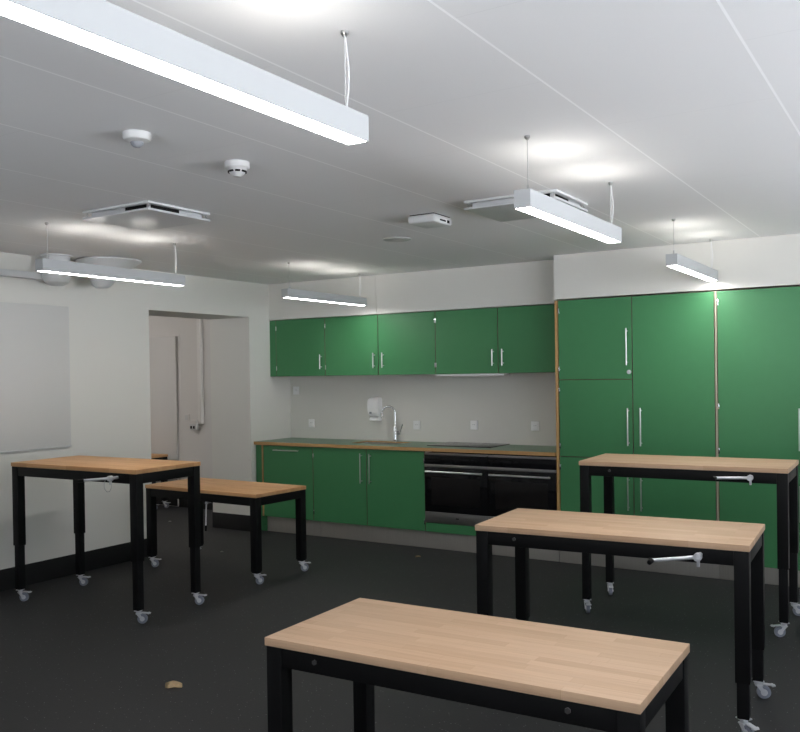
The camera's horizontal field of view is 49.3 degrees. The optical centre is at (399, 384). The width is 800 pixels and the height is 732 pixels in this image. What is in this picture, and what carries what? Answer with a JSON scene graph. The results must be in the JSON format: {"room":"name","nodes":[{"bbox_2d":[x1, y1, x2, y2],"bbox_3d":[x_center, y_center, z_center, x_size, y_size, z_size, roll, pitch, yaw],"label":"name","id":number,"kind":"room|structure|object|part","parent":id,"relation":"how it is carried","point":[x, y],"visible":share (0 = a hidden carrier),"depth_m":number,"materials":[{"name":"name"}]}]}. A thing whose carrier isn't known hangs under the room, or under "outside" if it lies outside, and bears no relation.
{"room":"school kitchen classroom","nodes":[
{"label":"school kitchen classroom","id":0,"kind":"room"},
{"bbox_2d":[0,252,290,569],"bbox_3d":[-3.852,0.300,5.706,0.545,2.550,9.407,0,1,32],"label":"wall","id":1,"kind":"structure","parent":0,"point":[109,327],"depth_m":7.55,"materials":[{"name":"white paint"}]},
{"bbox_2d":[0,269,42,280],"bbox_3d":[-3.377,-0.825,5.892,0.079,0.054,2.262,0,1,32],"label":"pipe","id":2,"kind":"object","parent":1,"relation":"attached to","point":[3,272],"depth_m":6.64,"materials":[{"name":"grey metal"}]},
{"bbox_2d":[0,302,71,452],"bbox_3d":[-3.280,-0.043,6.094,0.019,1.135,2.291,0,1,32],"label":"whiteboard","id":3,"kind":"object","parent":1,"relation":"attached to","point":[35,406],"visible":1,"depth_m":6.78,"materials":[{"name":"white ceramic"}]},
{"bbox_2d":[0,538,147,591],"bbox_3d":[-3.783,1.497,5.275,0.012,0.163,8.708,0,1,32],"label":"baseboard","id":4,"kind":"structure","parent":1,"relation":"attached to","point":[41,571],"depth_m":7.02,"materials":[{"name":"black rubber"}]},
{"bbox_2d":[212,512,249,530],"bbox_3d":[-2.094,1.438,8.515,0.545,0.163,1.325,0,1,32],"label":"baseboard","id":5,"kind":"object","parent":1,"relation":"attached to","point":[220,520],"visible":0.31,"depth_m":9.07,"materials":[{"name":"black rubber"}]},
{"bbox_2d":[149,316,211,506],"bbox_3d":[-4.135,0.267,9.211,3.640,2.550,4.260,0,1,32],"label":"wall","id":6,"kind":"structure","parent":0,"point":[196,444],"depth_m":10.60,"materials":[{"name":"white paint"}]},
{"bbox_2d":[149,333,181,505],"bbox_3d":[-3.128,0.443,10.958,1.020,2.130,0.038,0,1,32],"label":"door","id":7,"kind":"structure","parent":6,"relation":"in","point":[165,388],"depth_m":10.79,"materials":[{"name":"grey wood"}]},
{"bbox_3d":[-3.123,1.420,10.953,0.920,0.153,0.004,0,1,32],"label":"kick plate","id":8,"kind":"part","parent":7,"relation":"part of","materials":[{"name":"metal"}]},
{"bbox_2d":[184,414,189,420],"bbox_3d":[-2.601,0.404,10.642,0.084,0.084,0.016,0,1,32],"label":"light switch","id":9,"kind":"object","parent":6,"relation":"attached to","point":[186,416],"visible":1,"depth_m":10.63,"materials":[{"name":"white paint"}]},
{"bbox_2d":[190,424,199,429],"bbox_3d":[-2.485,0.511,10.543,0.110,0.074,0.063,0,1,32],"label":"double socket","id":10,"kind":"object","parent":6,"relation":"attached to","point":[192,426],"visible":1,"depth_m":10.52,"materials":[{"name":"white plastic"}]},
{"bbox_2d":[179,499,212,509],"bbox_3d":[-2.112,1.419,10.357,1.432,0.163,0.016,0,1,32],"label":"baseboard","id":11,"kind":"structure","parent":6,"relation":"attached to","point":[182,503],"depth_m":10.65,"materials":[{"name":"black rubber"}]},
{"bbox_2d":[190,319,203,423],"bbox_3d":[-2.461,-0.287,10.515,0.180,1.520,0.060,0,1,32],"label":"cable conduit","id":12,"kind":"object","parent":6,"relation":"attached to","point":[200,420],"visible":0.76,"depth_m":10.47,"materials":[{"name":"white paint"}]},
{"bbox_2d":[0,0,799,284],"bbox_3d":[-1.588,-1.052,5.032,12.400,0.100,11.100,0,1,32],"label":"ceiling","id":13,"kind":"structure","parent":0,"point":[690,109],"depth_m":3.52,"materials":[{"name":"paint"}]},
{"bbox_2d":[39,253,72,285],"bbox_3d":[-2.678,-0.887,6.798,0.240,0.235,0.240,0,1,32],"label":"duct","id":14,"kind":"object","parent":13,"relation":"attached to","point":[52,279],"visible":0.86,"depth_m":6.72,"materials":[{"name":"grey metal"}]},
{"bbox_2d":[75,256,141,288],"bbox_3d":[-2.360,-0.892,7.071,0.510,0.240,0.514,0,1,32],"label":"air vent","id":15,"kind":"object","parent":13,"relation":"attached to","point":[121,262],"visible":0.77,"depth_m":6.92,"materials":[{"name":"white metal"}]},
{"bbox_2d":[35,222,184,285],"bbox_3d":[-1.893,-0.854,5.818,0.072,0.302,1.175,0,1,32],"label":"pendant lamp","id":16,"kind":"object","parent":13,"relation":"hanging from","point":[47,265],"visible":1,"depth_m":5.72,"materials":[{"name":"white"}]},
{"bbox_2d":[40,271,181,285],"bbox_3d":[-1.891,-0.706,5.819,0.064,0.004,1.167,0,1,32],"label":"diffuser","id":17,"kind":"object","parent":16,"relation":"attached to","point":[96,274],"depth_m":5.83,"materials":[{"name":"white"}]},
{"bbox_2d":[122,130,150,147],"bbox_3d":[-1.040,-0.965,3.450,0.110,0.056,0.110,0,1,32],"label":"sensor","id":18,"kind":"object","parent":13,"relation":"attached to","point":[137,138],"visible":1,"depth_m":3.42,"materials":[{"name":"white plastic"}]},
{"bbox_2d":[83,200,209,230],"bbox_3d":[-1.473,-0.979,5.083,0.540,0.050,0.475,0,1,32],"label":"ceiling vent","id":19,"kind":"object","parent":13,"relation":"in","point":[146,215],"visible":1,"depth_m":4.99,"materials":[{"name":"white metal"}]},
{"bbox_2d":[0,0,368,145],"bbox_3d":[-0.432,-0.835,2.011,0.072,0.302,1.175,0,1,32],"label":"pendant lamp","id":20,"kind":"object","parent":13,"relation":"hanging from","point":[104,27],"visible":1,"depth_m":1.91,"materials":[{"name":"white"}]},
{"bbox_2d":[224,159,249,177],"bbox_3d":[-0.735,-0.970,3.940,0.112,0.064,0.112,0,1,32],"label":"smoke detector","id":21,"kind":"object","parent":13,"relation":"attached to","point":[236,168],"visible":1,"depth_m":3.90,"materials":[{"name":"white plastic"}]},
{"bbox_2d":[281,262,366,305],"bbox_3d":[-0.661,-0.893,7.842,0.072,0.302,1.175,0,1,32],"label":"pendant lamp","id":22,"kind":"object","parent":13,"relation":"hanging from","point":[288,293],"visible":1,"depth_m":7.76,"materials":[{"name":"white"}]},
{"bbox_2d":[286,297,364,305],"bbox_3d":[-0.659,-0.746,7.844,0.064,0.004,1.167,0,1,32],"label":"diffuser","id":23,"kind":"object","parent":22,"relation":"attached to","point":[319,299],"depth_m":7.88,"materials":[{"name":"white"}]},
{"bbox_2d":[383,237,410,241],"bbox_3d":[-0.020,-1.034,6.224,0.200,0.007,0.200,0,1,32],"label":"disc","id":24,"kind":"object","parent":13,"relation":"attached to","point":[390,239],"visible":1,"depth_m":6.20,"materials":[{"name":"white plastic"}]},
{"bbox_2d":[408,212,450,228],"bbox_3d":[0.184,-1.004,5.349,0.192,0.054,0.220,0,1,32],"label":"speaker box","id":25,"kind":"object","parent":13,"relation":"attached to","point":[427,220],"visible":1,"depth_m":5.28,"materials":[{"name":"white plastic"}]},
{"bbox_2d":[464,189,587,221],"bbox_3d":[0.719,-1.009,4.952,0.550,0.050,0.480,0,1,32],"label":"ceiling vent","id":26,"kind":"object","parent":13,"relation":"in","point":[501,208],"visible":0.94,"depth_m":4.87,"materials":[{"name":"white metal"}]},
{"bbox_2d":[514,135,621,243],"bbox_3d":[0.801,-0.874,4.017,0.072,0.302,1.175,0,1,32],"label":"pendant lamp","id":27,"kind":"object","parent":13,"relation":"hanging from","point":[529,201],"visible":1,"depth_m":3.85,"materials":[{"name":"white"}]},
{"bbox_2d":[518,207,618,242],"bbox_3d":[0.803,-0.726,4.018,0.064,0.004,1.167,0,1,32],"label":"diffuser","id":28,"kind":"object","parent":27,"relation":"attached to","point":[548,214],"depth_m":3.94,"materials":[{"name":"white"}]},
{"bbox_2d":[666,219,717,280],"bbox_3d":[2.025,-0.913,6.011,0.072,0.302,1.175,0,1,32],"label":"pendant lamp","id":29,"kind":"object","parent":13,"relation":"hanging from","point":[676,261],"visible":1,"depth_m":5.83,"materials":[{"name":"white"}]},
{"bbox_2d":[669,265,716,280],"bbox_3d":[2.027,-0.765,6.013,0.064,0.004,1.167,0,1,32],"label":"diffuser","id":30,"kind":"object","parent":29,"relation":"attached to","point":[688,269],"depth_m":5.99,"materials":[{"name":"white"}]},
{"bbox_2d":[0,505,799,731],"bbox_3d":[-1.549,1.598,5.060,12.400,0.100,11.100,0,1,32],"label":"floor","id":31,"kind":"structure","parent":0,"point":[75,657],"depth_m":5.42,"materials":[{"name":"carpet"}]},
{"bbox_2d":[11,455,206,623],"bbox_3d":[-2.083,1.046,6.109,1.302,0.997,0.712,0,1,31],"label":"work table","id":32,"kind":"object","parent":31,"relation":"on","point":[134,472],"visible":1,"depth_m":6.04,"materials":[{"name":"brown wood"}]},
{"bbox_3d":[-2.725,0.867,6.238,0.061,0.566,0.061,0,1,31],"label":"leg","id":33,"kind":"part","parent":32,"relation":"part of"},
{"bbox_3d":[-2.719,1.282,6.242,0.049,0.365,0.049,0,1,31],"label":"leg","id":34,"kind":"part","parent":32,"relation":"part of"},
{"bbox_3d":[-2.460,0.858,6.684,0.061,0.566,0.061,0,1,31],"label":"leg","id":35,"kind":"part","parent":32,"relation":"part of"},
{"bbox_3d":[-2.454,1.273,6.689,0.049,0.365,0.049,0,1,31],"label":"leg","id":36,"kind":"part","parent":32,"relation":"part of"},
{"bbox_3d":[-1.697,0.858,5.627,0.061,0.566,0.061,0,1,31],"label":"leg","id":37,"kind":"part","parent":32,"relation":"part of","materials":[{"name":"metal"}]},
{"bbox_3d":[-1.691,1.274,5.631,0.049,0.365,0.049,0,1,31],"label":"leg","id":38,"kind":"part","parent":32,"relation":"part of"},
{"bbox_3d":[-1.432,0.850,6.073,0.061,0.566,0.061,0,1,31],"label":"leg","id":39,"kind":"part","parent":32,"relation":"part of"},
{"bbox_3d":[-1.426,1.265,6.077,0.049,0.365,0.049,0,1,31],"label":"leg","id":40,"kind":"part","parent":32,"relation":"part of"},
{"bbox_2d":[151,453,169,507],"bbox_3d":[-3.292,1.185,10.795,1.023,0.655,0.268,0,1,32],"label":"work table","id":41,"kind":"object","parent":31,"relation":"on","point":[153,456],"visible":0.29,"depth_m":10.62,"materials":[{"name":"brown wood"}]},
{"bbox_3d":[-2.876,1.146,10.643,0.061,0.529,0.061,0,1,32],"label":"leg","id":42,"kind":"part","parent":41,"relation":"part of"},
{"bbox_2d":[165,681,181,687],"bbox_3d":[-1.161,1.535,4.467,0.076,0.028,0.071,-1,1,-32],"label":"scrap","id":43,"kind":"object","parent":31,"relation":"on","point":[170,684],"visible":1,"depth_m":4.45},
{"bbox_2d":[145,478,310,583],"bbox_3d":[-1.441,1.177,7.211,1.322,0.694,0.625,0,1,34],"label":"work table","id":44,"kind":"object","parent":31,"relation":"on","point":[254,495],"visible":0.81,"depth_m":7.03,"materials":[{"name":"brown wood"}]},
{"bbox_3d":[-2.083,1.149,7.313,0.061,0.566,0.061,0,1,34],"label":"leg","id":45,"kind":"part","parent":44,"relation":"part of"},
{"bbox_3d":[-1.789,1.140,7.741,0.061,0.566,0.061,0,1,34],"label":"leg","id":46,"kind":"part","parent":44,"relation":"part of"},
{"bbox_3d":[-1.096,1.142,6.637,0.061,0.566,0.061,0,1,34],"label":"leg","id":47,"kind":"part","parent":44,"relation":"part of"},
{"bbox_3d":[-0.803,1.133,7.065,0.061,0.566,0.061,0,1,34],"label":"leg","id":48,"kind":"part","parent":44,"relation":"part of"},
{"bbox_2d":[256,445,267,530],"bbox_3d":[-1.292,1.058,9.181,0.093,0.884,0.551,0,1,32],"label":"end panel","id":49,"kind":"object","parent":31,"relation":"on","point":[259,448],"visible":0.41,"depth_m":8.95,"materials":[{"name":"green wood"}]},
{"bbox_2d":[267,516,320,535],"bbox_3d":[-1.068,1.422,8.793,0.683,0.158,0.016,0,1,32],"label":"plinth","id":50,"kind":"object","parent":31,"relation":"on","point":[277,524],"visible":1,"depth_m":8.81,"materials":[{"name":"metal"}]},
{"bbox_2d":[313,447,425,530],"bbox_3d":[-0.174,0.970,8.471,1.273,0.724,0.609,0,1,32],"label":"base cabinet","id":51,"kind":"object","parent":31,"relation":"on","point":[368,487],"visible":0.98,"depth_m":8.22,"materials":[{"name":"wood"}]},
{"bbox_3d":[-0.579,0.976,8.423,0.632,0.724,0.020,0,1,32],"label":"door","id":52,"kind":"part","parent":51,"relation":"part of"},
{"bbox_3d":[-0.371,0.794,8.255,0.011,0.285,0.040,0,1,32],"label":"handle","id":53,"kind":"part","parent":51,"relation":"part of","materials":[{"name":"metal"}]},
{"bbox_3d":[-0.284,0.794,8.201,0.011,0.285,0.040,0,1,32],"label":"handle","id":54,"kind":"part","parent":51,"relation":"part of","materials":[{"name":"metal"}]},
{"bbox_3d":[-0.039,0.972,8.087,0.633,0.724,0.020,0,1,32],"label":"door","id":55,"kind":"part","parent":51,"relation":"part of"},
{"bbox_2d":[254,437,555,455],"bbox_3d":[0.051,0.585,8.346,3.281,0.031,0.608,0,1,32],"label":"countertop","id":56,"kind":"structure","parent":51,"relation":"on","point":[536,450],"depth_m":8.14,"materials":[{"name":"brown wood"}]},
{"bbox_2d":[263,445,329,520],"bbox_3d":[-0.985,0.976,8.976,0.634,0.724,0.609,0,1,32],"label":"dishwasher","id":57,"kind":"object","parent":56,"relation":"attached to","point":[292,465],"visible":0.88,"depth_m":8.74,"materials":[{"name":"wood"}]},
{"bbox_3d":[-1.142,0.661,8.732,0.322,0.011,0.040,0,1,32],"label":"handle","id":58,"kind":"part","parent":57,"relation":"part of","materials":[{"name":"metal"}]},
{"bbox_2d":[353,442,406,450],"bbox_3d":[-0.180,0.676,8.566,0.522,0.189,0.282,0,1,32],"label":"sink","id":59,"kind":"object","parent":56,"relation":"in","point":[363,442],"visible":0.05,"depth_m":8.73,"materials":[{"name":"metal"}]},
{"bbox_2d":[381,405,402,441],"bbox_3d":[-0.072,0.388,8.692,0.237,0.359,0.078,-1,1,17],"label":"faucet","id":60,"kind":"object","parent":56,"relation":"on","point":[396,432],"visible":1,"depth_m":8.69,"materials":[{"name":"silver metal"}]},
{"bbox_3d":[-0.115,0.319,8.698,0.153,0.219,0.023,-1,1,2],"label":"spout","id":61,"kind":"part","parent":60,"relation":"part of","materials":[{"name":"silver metal"}]},
{"bbox_2d":[427,442,508,447],"bbox_3d":[0.657,0.559,8.134,0.650,0.007,0.495,0,1,32],"label":"cooktop","id":62,"kind":"object","parent":56,"relation":"in","point":[450,444],"visible":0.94,"depth_m":8.06,"materials":[{"name":"black glass"}]},
{"bbox_2d":[321,521,559,561],"bbox_3d":[0.279,1.412,7.954,2.483,0.158,0.016,0,1,32],"label":"plinth","id":63,"kind":"object","parent":31,"relation":"on","point":[446,541],"visible":0.8,"depth_m":8.02,"materials":[{"name":"metal"}]},
{"bbox_2d":[426,522,475,535],"bbox_3d":[0.918,1.281,7.821,1.262,0.083,0.569,0,1,32],"label":"base cabinet","id":64,"kind":"object","parent":31,"relation":"on","point":[430,526],"visible":0.27,"depth_m":7.77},
{"bbox_2d":[424,451,491,525],"bbox_3d":[0.617,0.925,7.937,0.631,0.629,0.580,0,1,32],"label":"oven","id":65,"kind":"object","parent":64,"relation":"on","point":[456,484],"visible":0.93,"depth_m":7.73,"materials":[{"name":"glass"}]},
{"bbox_3d":[0.476,0.780,7.713,0.571,0.017,0.056,0,1,32],"label":"handle","id":66,"kind":"part","parent":65,"relation":"part of","materials":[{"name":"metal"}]},
{"bbox_3d":[0.496,0.623,7.746,0.631,0.017,0.026,0,1,32],"label":"trim","id":67,"kind":"part","parent":65,"relation":"part of","materials":[{"name":"metal"}]},
{"bbox_3d":[0.496,0.731,7.746,0.631,0.024,0.030,0,1,32],"label":"vent trim","id":68,"kind":"part","parent":65,"relation":"part of","materials":[{"name":"metal"}]},
{"bbox_3d":[0.500,0.946,7.749,0.631,0.402,0.028,0,1,32],"label":"door","id":69,"kind":"part","parent":65,"relation":"part of","materials":[{"name":"black glass"}]},
{"bbox_3d":[0.497,0.675,7.748,0.631,0.085,0.024,0,1,32],"label":"control panel","id":70,"kind":"part","parent":65,"relation":"part of","materials":[{"name":"black glass"}]},
{"bbox_3d":[0.504,1.196,7.752,0.631,0.095,0.027,0,1,32],"label":"trim","id":71,"kind":"part","parent":65,"relation":"part of","materials":[{"name":"metal"}]},
{"bbox_2d":[265,598,689,731],"bbox_3d":[0.260,1.193,2.882,1.328,0.703,0.625,0,1,30],"label":"work table","id":72,"kind":"object","parent":31,"relation":"on","point":[598,680],"visible":1,"depth_m":2.75,"materials":[{"name":"brown wood"}]},
{"bbox_3d":[-0.405,1.161,2.953,0.061,0.566,0.061,0,1,30],"label":"leg","id":73,"kind":"part","parent":72,"relation":"part of","materials":[{"name":"metal"}]},
{"bbox_3d":[-0.142,1.153,3.400,0.061,0.566,0.061,0,1,30],"label":"leg","id":74,"kind":"part","parent":72,"relation":"part of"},
{"bbox_3d":[0.625,1.153,2.346,0.061,0.566,0.061,0,1,30],"label":"leg","id":75,"kind":"part","parent":72,"relation":"part of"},
{"bbox_3d":[0.889,1.144,2.793,0.061,0.566,0.061,0,1,30],"label":"leg","id":76,"kind":"part","parent":72,"relation":"part of","materials":[{"name":"metal"}]},
{"bbox_2d":[554,296,633,515],"bbox_3d":[1.712,0.324,7.293,0.645,2.046,0.632,0,1,32],"label":"tall cabinet","id":77,"kind":"object","parent":31,"relation":"on","point":[595,369],"depth_m":7.06,"materials":[{"name":"wood"}]},
{"bbox_3d":[1.460,0.325,7.474,0.024,2.046,0.591,0,1,32],"label":"side panel","id":78,"kind":"part","parent":77,"relation":"part of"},
{"bbox_3d":[1.574,-0.367,7.052,0.613,0.651,0.020,0,1,32],"label":"door","id":79,"kind":"part","parent":77,"relation":"part of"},
{"bbox_3d":[1.583,0.276,7.059,0.613,0.628,0.020,0,1,32],"label":"door","id":80,"kind":"part","parent":77,"relation":"part of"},
{"bbox_3d":[1.594,0.971,7.066,0.613,0.755,0.020,0,1,32],"label":"door","id":81,"kind":"part","parent":77,"relation":"part of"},
{"bbox_3d":[1.789,-0.299,6.885,0.011,0.293,0.040,0,1,32],"label":"handle","id":82,"kind":"part","parent":77,"relation":"part of","materials":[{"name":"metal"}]},
{"bbox_3d":[1.802,0.336,6.889,0.011,0.300,0.040,0,1,32],"label":"handle","id":83,"kind":"part","parent":77,"relation":"part of","materials":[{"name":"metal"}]},
{"bbox_3d":[1.806,0.866,6.897,0.011,0.263,0.040,0,1,32],"label":"handle","id":84,"kind":"part","parent":77,"relation":"part of","materials":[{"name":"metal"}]},
{"bbox_2d":[475,508,775,731],"bbox_3d":[1.068,1.100,4.215,1.317,0.837,0.736,-1,1,29],"label":"work table","id":85,"kind":"object","parent":31,"relation":"on","point":[740,545],"visible":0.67,"depth_m":4.12,"materials":[{"name":"brown wood"}]},
{"bbox_3d":[0.419,1.001,4.311,0.061,0.566,0.061,-1,1,29],"label":"leg","id":86,"kind":"part","parent":85,"relation":"part of","materials":[{"name":"metal"}]},
{"bbox_3d":[0.668,0.993,4.766,0.061,0.566,0.061,-1,1,29],"label":"leg","id":87,"kind":"part","parent":85,"relation":"part of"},
{"bbox_3d":[1.469,0.992,3.737,0.061,0.566,0.061,-1,1,29],"label":"leg","id":88,"kind":"part","parent":85,"relation":"part of","materials":[{"name":"metal"}]},
{"bbox_3d":[1.474,1.327,3.741,0.049,0.205,0.049,-1,1,29],"label":"leg","id":89,"kind":"part","parent":85,"relation":"part of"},
{"bbox_3d":[1.717,0.983,4.193,0.061,0.566,0.061,-1,1,29],"label":"leg","id":90,"kind":"part","parent":85,"relation":"part of","materials":[{"name":"metal"}]},
{"bbox_3d":[1.722,1.319,4.196,0.049,0.205,0.049,-1,1,29],"label":"leg","id":91,"kind":"part","parent":85,"relation":"part of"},
{"bbox_2d":[560,551,719,578],"bbox_3d":[1.882,1.414,6.952,1.279,0.128,0.016,0,1,32],"label":"plinth","id":92,"kind":"object","parent":31,"relation":"on","point":[633,563],"visible":0.56,"depth_m":6.88,"materials":[{"name":"metal"}]},
{"bbox_2d":[632,291,718,520],"bbox_3d":[2.259,0.319,6.952,0.640,2.046,0.631,0,1,32],"label":"tall cabinet","id":93,"kind":"object","parent":31,"relation":"on","point":[674,387],"depth_m":6.71,"materials":[{"name":"wood"}]},
{"bbox_3d":[1.887,0.333,6.836,0.011,0.301,0.040,0,1,32],"label":"handle","id":94,"kind":"part","parent":93,"relation":"part of","materials":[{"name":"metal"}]},
{"bbox_3d":[1.894,0.864,6.842,0.011,0.260,0.040,0,1,32],"label":"handle","id":95,"kind":"part","parent":93,"relation":"part of","materials":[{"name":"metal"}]},
{"bbox_3d":[2.121,0.967,6.738,0.622,0.755,0.020,0,1,32],"label":"door","id":96,"kind":"part","parent":93,"relation":"part of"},
{"bbox_3d":[2.384,0.322,6.559,0.012,2.046,0.018,0,1,32],"label":"joint strip","id":97,"kind":"part","parent":93,"relation":"part of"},
{"bbox_2d":[579,453,799,636],"bbox_3d":[1.867,0.993,5.614,1.308,0.998,0.696,0,1,30],"label":"work table","id":98,"kind":"object","parent":31,"relation":"on","point":[783,473],"visible":0.98,"depth_m":5.54,"materials":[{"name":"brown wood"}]},
{"bbox_3d":[1.225,0.813,5.744,0.061,0.566,0.061,0,1,30],"label":"leg","id":99,"kind":"part","parent":98,"relation":"part of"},
{"bbox_3d":[1.231,1.229,5.749,0.049,0.366,0.049,0,1,30],"label":"leg","id":100,"kind":"part","parent":98,"relation":"part of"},
{"bbox_3d":[1.485,0.804,6.193,0.061,0.566,0.061,0,1,30],"label":"leg","id":101,"kind":"part","parent":98,"relation":"part of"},
{"bbox_3d":[1.491,1.220,6.198,0.049,0.366,0.049,0,1,30],"label":"leg","id":102,"kind":"part","parent":98,"relation":"part of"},
{"bbox_3d":[2.260,0.804,5.145,0.061,0.566,0.061,0,1,30],"label":"leg","id":103,"kind":"part","parent":98,"relation":"part of","materials":[{"name":"metal"}]},
{"bbox_3d":[2.266,1.220,5.149,0.049,0.366,0.049,0,1,30],"label":"leg","id":104,"kind":"part","parent":98,"relation":"part of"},
{"bbox_3d":[2.526,1.212,5.598,0.049,0.366,0.049,0,1,30],"label":"leg","id":105,"kind":"part","parent":98,"relation":"part of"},
{"bbox_3d":[2.520,0.795,5.594,0.061,0.566,0.061,0,1,30],"label":"leg","id":106,"kind":"part","parent":98,"relation":"part of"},
{"bbox_2d":[717,286,799,586],"bbox_3d":[2.800,0.380,6.616,0.644,2.176,0.631,0,1,32],"label":"tall cabinet","id":107,"kind":"object","parent":31,"relation":"on","point":[758,330],"depth_m":6.39,"materials":[{"name":"wood"}]},
{"bbox_3d":[2.652,-0.060,6.387,0.620,1.283,0.020,0,1,32],"label":"door","id":108,"kind":"part","parent":107,"relation":"part of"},
{"bbox_3d":[2.667,0.963,6.398,0.620,0.755,0.020,0,1,32],"label":"door","id":109,"kind":"part","parent":107,"relation":"part of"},
{"bbox_3d":[2.701,1.407,6.442,0.643,0.128,0.016,0,1,32],"label":"plinth","id":110,"kind":"part","parent":107,"relation":"part of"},
{"bbox_3d":[2.856,0.324,6.233,0.011,0.305,0.040,0,1,32],"label":"handle","id":111,"kind":"part","parent":107,"relation":"part of","materials":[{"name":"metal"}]},
{"bbox_3d":[2.864,0.856,6.238,0.011,0.260,0.040,0,1,32],"label":"handle","id":112,"kind":"part","parent":107,"relation":"part of","materials":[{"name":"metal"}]},
{"bbox_2d":[268,260,559,320],"bbox_3d":[0.102,-0.875,8.446,3.286,0.374,0.338,0,1,32],"label":"wall","id":113,"kind":"structure","parent":0,"point":[525,283],"depth_m":8.14,"materials":[{"name":"white paint"}]},
{"bbox_2d":[290,372,555,451],"bbox_3d":[2.198,0.193,7.420,7.915,2.550,0.100,0,1,32],"label":"backsplash","id":114,"kind":"structure","parent":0,"point":[504,407],"depth_m":8.54,"materials":[{"name":"white paint"}]},
{"bbox_2d":[293,387,298,393],"bbox_3d":[-1.121,0.065,9.418,0.080,0.086,0.012,0,1,32],"label":"wall socket","id":115,"kind":"object","parent":114,"relation":"attached to","point":[295,389],"visible":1,"depth_m":9.41,"materials":[{"name":"white plastic"}]},
{"bbox_2d":[270,318,325,376],"bbox_3d":[-0.987,-0.380,9.115,0.720,0.587,0.370,0,1,32],"label":"upper cabinet","id":116,"kind":"object","parent":114,"relation":"attached to","point":[297,346],"visible":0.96,"depth_m":8.98,"materials":[{"name":"wood"}]},
{"bbox_3d":[-1.255,-0.378,9.288,0.082,0.587,0.300,0,1,32],"label":"filler panel","id":117,"kind":"part","parent":116,"relation":"part of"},
{"bbox_2d":[309,419,314,426],"bbox_3d":[-0.944,0.414,9.315,0.080,0.086,0.012,0,1,32],"label":"wall socket","id":118,"kind":"object","parent":114,"relation":"attached to","point":[311,421],"visible":1,"depth_m":9.31,"materials":[{"name":"white plastic"}]},
{"bbox_2d":[367,397,381,420],"bbox_3d":[-0.256,0.250,8.829,0.124,0.236,0.104,0,1,32],"label":"soap dispenser","id":119,"kind":"object","parent":114,"relation":"attached to","point":[374,404],"visible":0.98,"depth_m":8.80,"materials":[{"name":"white plastic"}]},
{"bbox_3d":[-0.248,0.344,8.839,0.110,0.048,0.082,0,1,32],"label":"push lever","id":120,"kind":"part","parent":119,"relation":"part of","materials":[{"name":"white plastic"}]},
{"bbox_2d":[324,311,435,375],"bbox_3d":[-0.137,-0.387,8.586,1.280,0.587,0.370,0,1,32],"label":"upper cabinet","id":121,"kind":"object","parent":114,"relation":"attached to","point":[398,343],"visible":0.98,"depth_m":8.44,"materials":[{"name":"wood"}]},
{"bbox_3d":[-0.480,-0.382,8.640,0.637,0.587,0.020,0,1,32],"label":"door","id":122,"kind":"part","parent":121,"relation":"part of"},
{"bbox_3d":[0.063,-0.387,8.302,0.635,0.587,0.020,0,1,32],"label":"door","id":123,"kind":"part","parent":121,"relation":"part of","materials":[{"name":"laminate"}]},
{"bbox_2d":[413,421,419,429],"bbox_3d":[0.166,0.402,8.624,0.080,0.086,0.012,0,1,32],"label":"wall socket","id":124,"kind":"object","parent":114,"relation":"attached to","point":[416,424],"visible":1,"depth_m":8.62,"materials":[{"name":"white plastic"}]},
{"bbox_2d":[470,420,477,429],"bbox_3d":[0.705,0.386,8.288,0.080,0.086,0.012,0,1,32],"label":"wall socket","id":125,"kind":"object","parent":114,"relation":"attached to","point":[473,424],"visible":1,"depth_m":8.29,"materials":[{"name":"white plastic"}]},
{"bbox_2d":[435,304,554,373],"bbox_3d":[0.949,-0.396,7.909,1.280,0.587,0.370,0,1,32],"label":"upper cabinet","id":126,"kind":"object","parent":114,"relation":"attached to","point":[517,339],"visible":0.9,"depth_m":7.79,"materials":[{"name":"wood"}]},
{"bbox_3d":[0.607,-0.391,7.964,0.637,0.587,0.020,0,1,32],"label":"door","id":127,"kind":"part","parent":126,"relation":"part of","materials":[{"name":"laminate"}]},
{"bbox_2d":[436,373,509,375],"bbox_3d":[0.712,-0.090,8.072,0.693,0.018,0.314,0,1,32],"label":"extractor hood","id":128,"kind":"object","parent":126,"relation":"attached to","point":[492,374],"visible":0.98,"depth_m":7.94,"materials":[{"name":"white metal"}]},
{"bbox_3d":[1.142,-0.395,7.630,0.616,0.587,0.020,0,1,32],"label":"door","id":129,"kind":"part","parent":126,"relation":"part of","materials":[{"name":"laminate"}]},
{"bbox_2d":[531,421,538,430],"bbox_3d":[1.233,0.380,7.959,0.080,0.086,0.012,0,1,32],"label":"wall socket","id":130,"kind":"object","parent":114,"relation":"attached to","point":[534,424],"visible":1,"depth_m":7.96,"materials":[{"name":"white plastic"}]},
{"bbox_2d":[488,454,556,518],"bbox_3d":[1.153,0.921,7.603,0.624,0.629,0.580,0,1,32],"label":"oven","id":131,"kind":"object","parent":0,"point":[514,481],"visible":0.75,"depth_m":7.40,"materials":[{"name":"metal"}]},
{"bbox_3d":[1.012,0.776,7.379,0.564,0.017,0.056,0,1,32],"label":"handle","id":132,"kind":"part","parent":131,"relation":"part of","materials":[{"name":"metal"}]},
{"bbox_3d":[1.032,0.619,7.412,0.624,0.017,0.026,0,1,32],"label":"trim","id":133,"kind":"part","parent":131,"relation":"part of","materials":[{"name":"metal"}]},
{"bbox_3d":[1.032,0.726,7.412,0.624,0.024,0.030,0,1,32],"label":"vent trim","id":134,"kind":"part","parent":131,"relation":"part of","materials":[{"name":"metal"}]},
{"bbox_3d":[1.033,0.671,7.414,0.624,0.085,0.024,0,1,32],"label":"control panel","id":135,"kind":"part","parent":131,"relation":"part of","materials":[{"name":"black glass"}]},
{"bbox_2d":[554,233,799,300],"bbox_3d":[3.395,-0.906,6.248,4.629,0.363,0.589,0,1,32],"label":"wall","id":136,"kind":"structure","parent":0,"point":[768,261],"depth_m":6.70,"materials":[{"name":"white paint"}]}
]}

